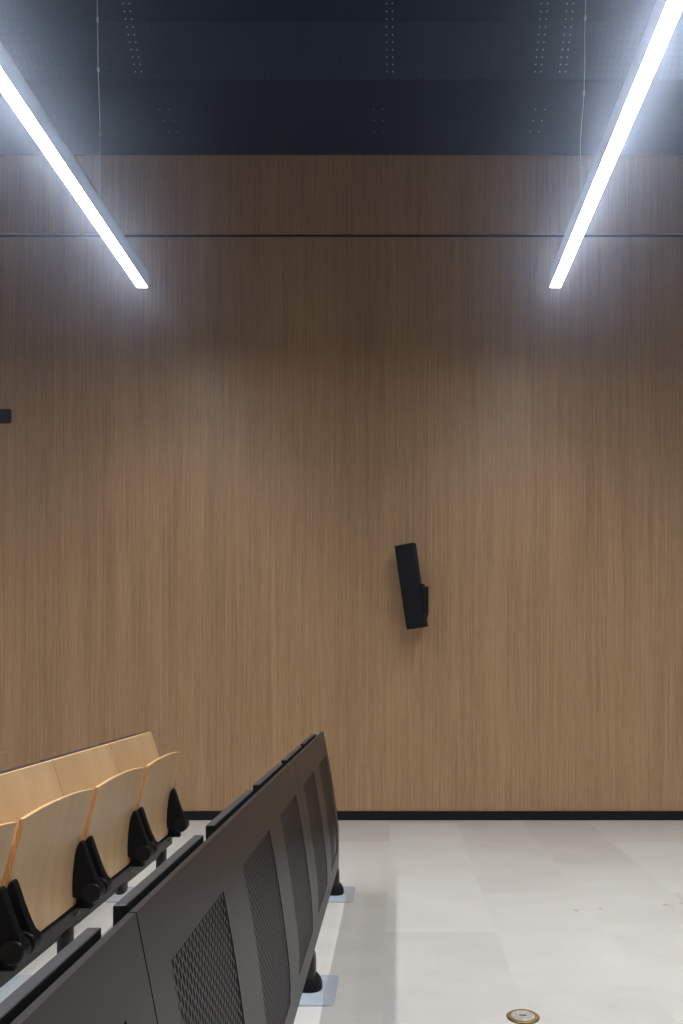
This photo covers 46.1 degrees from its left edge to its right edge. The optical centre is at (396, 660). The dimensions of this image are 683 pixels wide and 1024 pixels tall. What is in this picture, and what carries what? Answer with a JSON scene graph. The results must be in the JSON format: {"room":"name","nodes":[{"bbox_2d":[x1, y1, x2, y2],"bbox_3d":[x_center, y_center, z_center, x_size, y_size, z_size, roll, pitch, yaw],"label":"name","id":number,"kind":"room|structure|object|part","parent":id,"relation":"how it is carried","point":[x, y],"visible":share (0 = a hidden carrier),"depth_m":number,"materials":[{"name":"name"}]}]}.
{"room":"lecture hall","nodes":[
{"label":"lecture hall","id":0,"kind":"room"},
{"bbox_2d":[0,155,682,810],"bbox_3d":[-1.000,-1.850,6.050,12.000,6.100,0.060,0,0,0],"label":"wall","id":1,"kind":"structure","parent":0,"point":[213,473],"depth_m":6.02,"materials":[{"name":"brown wood"}]},
{"bbox_2d":[0,409,10,422],"bbox_3d":[-3.017,-1.835,6.008,0.230,0.102,0.024,0,0,0],"label":"wall control panel","id":2,"kind":"object","parent":1,"relation":"attached to","point":[5,414],"visible":1,"depth_m":6.00,"materials":[{"name":"black plastic"}]},
{"bbox_2d":[395,542,428,629],"bbox_3d":[0.109,-0.546,5.924,0.257,0.636,0.199,0,0,0],"label":"speaker","id":3,"kind":"object","parent":1,"relation":"attached to","point":[415,595],"visible":1,"depth_m":5.85},
{"bbox_2d":[395,548,411,626],"bbox_3d":[0.060,-0.539,5.898,0.153,0.580,0.097,0,0,0],"label":"grille","id":4,"kind":"object","parent":3,"relation":"attached to","point":[403,555],"depth_m":5.85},
{"bbox_3d":[0.197,-0.455,5.867,0.056,0.217,0.068,0,0,16],"label":"bracket arm","id":5,"kind":"part","parent":3,"relation":"part of","materials":[{"name":"black plastic"}]},
{"bbox_2d":[183,811,682,819],"bbox_3d":[-1.000,1.166,6.013,12.000,0.068,0.014,0,0,0],"label":"baseboard","id":6,"kind":"structure","parent":1,"relation":"attached to","point":[190,815],"depth_m":6.01,"materials":[{"name":"black"}]},
{"bbox_2d":[0,0,682,154],"bbox_3d":[-1.000,-4.351,0.010,12.000,1.097,12.020,0,0,0],"label":"ceiling","id":7,"kind":"structure","parent":0,"point":[177,77],"depth_m":5.22,"materials":[{"name":"black"}]},
{"bbox_2d":[0,0,147,287],"bbox_3d":[-1.638,-3.502,1.853,0.072,2.203,6.605,0,0,0],"label":"pendant lamp","id":8,"kind":"object","parent":7,"relation":"hanging from","point":[14,88],"visible":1,"depth_m":3.90,"materials":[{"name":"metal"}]},
{"bbox_2d":[549,0,682,287],"bbox_3d":[1.022,-3.502,1.853,0.080,2.203,6.605,0,0,0],"label":"pendant lamp","id":9,"kind":"object","parent":7,"relation":"hanging from","point":[665,15],"visible":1,"depth_m":3.63,"materials":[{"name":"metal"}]},
{"bbox_2d":[15,820,682,1023],"bbox_3d":[-1.000,1.250,0.040,12.000,0.100,12.080,0,0,0],"label":"floor","id":10,"kind":"structure","parent":0,"point":[446,921],"depth_m":3.69,"materials":[{"name":"tile"}]},
{"bbox_2d":[0,732,188,1002],"bbox_3d":[-1.260,0.783,2.354,0.381,0.833,3.743,0,0,0],"label":"auditorium seats","id":11,"kind":"object","parent":10,"relation":"on","point":[77,826],"visible":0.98,"depth_m":2.90,"materials":[{"name":"brown wood"}]},
{"bbox_3d":[-1.148,0.671,2.062,0.089,0.435,0.550,0,0,0],"label":"seat","id":12,"kind":"part","parent":11,"relation":"part of","materials":[{"name":"brown wood"}]},
{"bbox_3d":[-1.127,0.765,2.316,0.117,0.220,0.030,0,0,0],"label":"hinge arm","id":13,"kind":"part","parent":11,"relation":"part of","materials":[{"name":"black plastic"}]},
{"bbox_3d":[-1.287,1.197,2.906,0.326,0.006,0.264,0,0,0],"label":"plate","id":14,"kind":"part","parent":11,"relation":"part of","materials":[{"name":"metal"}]},
{"bbox_3d":[-1.127,0.765,2.390,0.117,0.220,0.030,0,0,0],"label":"hinge arm","id":15,"kind":"part","parent":11,"relation":"part of","materials":[{"name":"black plastic"}]},
{"bbox_3d":[-1.250,0.681,2.056,0.092,0.628,1.778,0,0,0],"label":"panel","id":16,"kind":"part","parent":11,"relation":"part of","materials":[{"name":"wood"}]},
{"bbox_3d":[-1.242,0.558,2.650,0.078,0.383,0.591,0,0,0],"label":"backrest","id":17,"kind":"part","parent":11,"relation":"part of","materials":[{"name":"brown wood"}]},
{"bbox_3d":[-1.148,0.671,2.656,0.089,0.435,0.550,0,0,0],"label":"seat","id":18,"kind":"part","parent":11,"relation":"part of","materials":[{"name":"brown wood"}]},
{"bbox_3d":[-1.259,0.927,2.922,0.140,0.534,0.080,0,0,0],"label":"leg","id":19,"kind":"part","parent":11,"relation":"part of","materials":[{"name":"black metal"}]},
{"bbox_3d":[-1.242,0.558,3.244,0.078,0.383,0.591,0,0,0],"label":"backrest","id":20,"kind":"part","parent":11,"relation":"part of","materials":[{"name":"brown wood"}]},
{"bbox_3d":[-1.127,0.765,2.910,0.117,0.220,0.030,0,0,0],"label":"hinge arm","id":21,"kind":"part","parent":11,"relation":"part of","materials":[{"name":"black plastic"}]},
{"bbox_3d":[-1.127,0.765,2.984,0.117,0.220,0.030,0,0,0],"label":"hinge arm","id":22,"kind":"part","parent":11,"relation":"part of","materials":[{"name":"black plastic"}]},
{"bbox_3d":[-1.250,0.681,3.541,0.092,0.628,1.184,0,0,0],"label":"panel","id":23,"kind":"part","parent":11,"relation":"part of","materials":[{"name":"wood"}]},
{"bbox_3d":[-1.148,0.671,3.250,0.089,0.435,0.550,0,0,0],"label":"seat","id":24,"kind":"part","parent":11,"relation":"part of","materials":[{"name":"brown wood"}]},
{"bbox_3d":[-1.287,1.197,4.094,0.326,0.006,0.264,0,0,0],"label":"plate","id":25,"kind":"part","parent":11,"relation":"part of","materials":[{"name":"metal"}]},
{"bbox_3d":[-1.242,0.558,3.838,0.078,0.383,0.591,0,0,0],"label":"backrest","id":26,"kind":"part","parent":11,"relation":"part of","materials":[{"name":"brown wood"}]},
{"bbox_3d":[-1.127,0.765,3.504,0.117,0.220,0.030,0,0,0],"label":"hinge arm","id":27,"kind":"part","parent":11,"relation":"part of","materials":[{"name":"black plastic"}]},
{"bbox_3d":[-1.127,0.765,3.578,0.117,0.220,0.030,0,0,0],"label":"hinge arm","id":28,"kind":"part","parent":11,"relation":"part of","materials":[{"name":"black plastic"}]},
{"bbox_3d":[-1.148,0.671,3.844,0.089,0.435,0.550,0,0,0],"label":"seat","id":29,"kind":"part","parent":11,"relation":"part of","materials":[{"name":"brown wood"}]},
{"bbox_3d":[-1.259,0.927,4.110,0.140,0.534,0.080,0,0,0],"label":"leg","id":30,"kind":"part","parent":11,"relation":"part of","materials":[{"name":"black metal"}]},
{"bbox_3d":[-1.127,0.765,4.098,0.117,0.220,0.030,0,0,0],"label":"hinge arm","id":31,"kind":"part","parent":11,"relation":"part of","materials":[{"name":"black plastic"}]},
{"bbox_2d":[0,732,354,1023],"bbox_3d":[-0.382,0.783,2.354,0.326,0.833,3.743,0,0,0],"label":"desk","id":32,"kind":"object","parent":10,"relation":"on","point":[226,929],"visible":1,"depth_m":1.67,"materials":[{"name":"metal"}]},
{"bbox_3d":[-0.345,0.713,0.868,0.092,0.691,0.590,0,0,0],"label":"panel","id":33,"kind":"part","parent":32,"relation":"part of","materials":[{"name":"metal"}]},
{"bbox_2d":[171,892,243,1023],"bbox_3d":[-0.331,0.721,1.459,0.059,0.489,0.388,0,0,0],"label":"grille","id":34,"kind":"object","parent":32,"relation":"attached to","point":[202,988],"depth_m":1.49,"materials":[{"name":"black metal"}]},
{"bbox_3d":[-0.345,0.713,2.056,0.092,0.691,1.778,0,0,0],"label":"panel","id":35,"kind":"part","parent":32,"relation":"part of","materials":[{"name":"metal"}]},
{"bbox_2d":[243,832,289,1023],"bbox_3d":[-0.331,0.721,2.053,0.059,0.489,0.388,0,0,0],"label":"grille","id":36,"kind":"object","parent":32,"relation":"attached to","point":[259,887],"depth_m":2.08,"materials":[{"name":"black metal"}]},
{"bbox_2d":[280,795,311,971],"bbox_3d":[-0.331,0.721,2.647,0.059,0.489,0.388,0,0,0],"label":"grille","id":37,"kind":"object","parent":32,"relation":"attached to","point":[288,822],"depth_m":2.67,"materials":[{"name":"black metal"}]},
{"bbox_3d":[-0.360,0.927,2.922,0.128,0.534,0.080,0,0,0],"label":"leg","id":38,"kind":"part","parent":32,"relation":"part of","materials":[{"name":"black metal"}]},
{"bbox_2d":[303,774,326,911],"bbox_3d":[-0.331,0.721,3.241,0.059,0.489,0.388,0,0,0],"label":"grille","id":39,"kind":"object","parent":32,"relation":"attached to","point":[308,792],"depth_m":3.29,"materials":[{"name":"black metal"}]},
{"bbox_3d":[-0.345,0.713,3.541,0.092,0.691,1.184,0,0,0],"label":"panel","id":40,"kind":"part","parent":32,"relation":"part of","materials":[{"name":"metal"}]},
{"bbox_3d":[-0.382,1.197,2.906,0.326,0.006,0.264,0,0,0],"label":"plate","id":41,"kind":"part","parent":32,"relation":"part of","materials":[{"name":"metal"}]},
{"bbox_2d":[318,756,336,868],"bbox_3d":[-0.331,0.721,3.835,0.059,0.489,0.388,0,0,0],"label":"grille","id":42,"kind":"object","parent":32,"relation":"attached to","point":[322,773],"depth_m":3.90,"materials":[{"name":"black metal"}]},
{"bbox_3d":[-0.360,0.927,4.110,0.128,0.534,0.080,0,0,0],"label":"leg","id":43,"kind":"part","parent":32,"relation":"part of","materials":[{"name":"black metal"}]},
{"bbox_3d":[-0.382,1.197,4.094,0.326,0.006,0.264,0,0,0],"label":"plate","id":44,"kind":"part","parent":32,"relation":"part of","materials":[{"name":"metal"}]},
{"bbox_2d":[506,1009,539,1023],"bbox_3d":[0.424,1.197,2.693,0.111,0.007,0.111,0,0,0],"label":"floor outlet","id":45,"kind":"object","parent":10,"relation":"on","point":[519,1016],"visible":1,"depth_m":2.68,"materials":[{"name":"gold metal"}]},
{"bbox_3d":[0.424,1.195,2.693,0.080,0.003,0.080,0,0,0],"label":"lid","id":46,"kind":"part","parent":45,"relation":"part of","materials":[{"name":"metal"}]}
]}

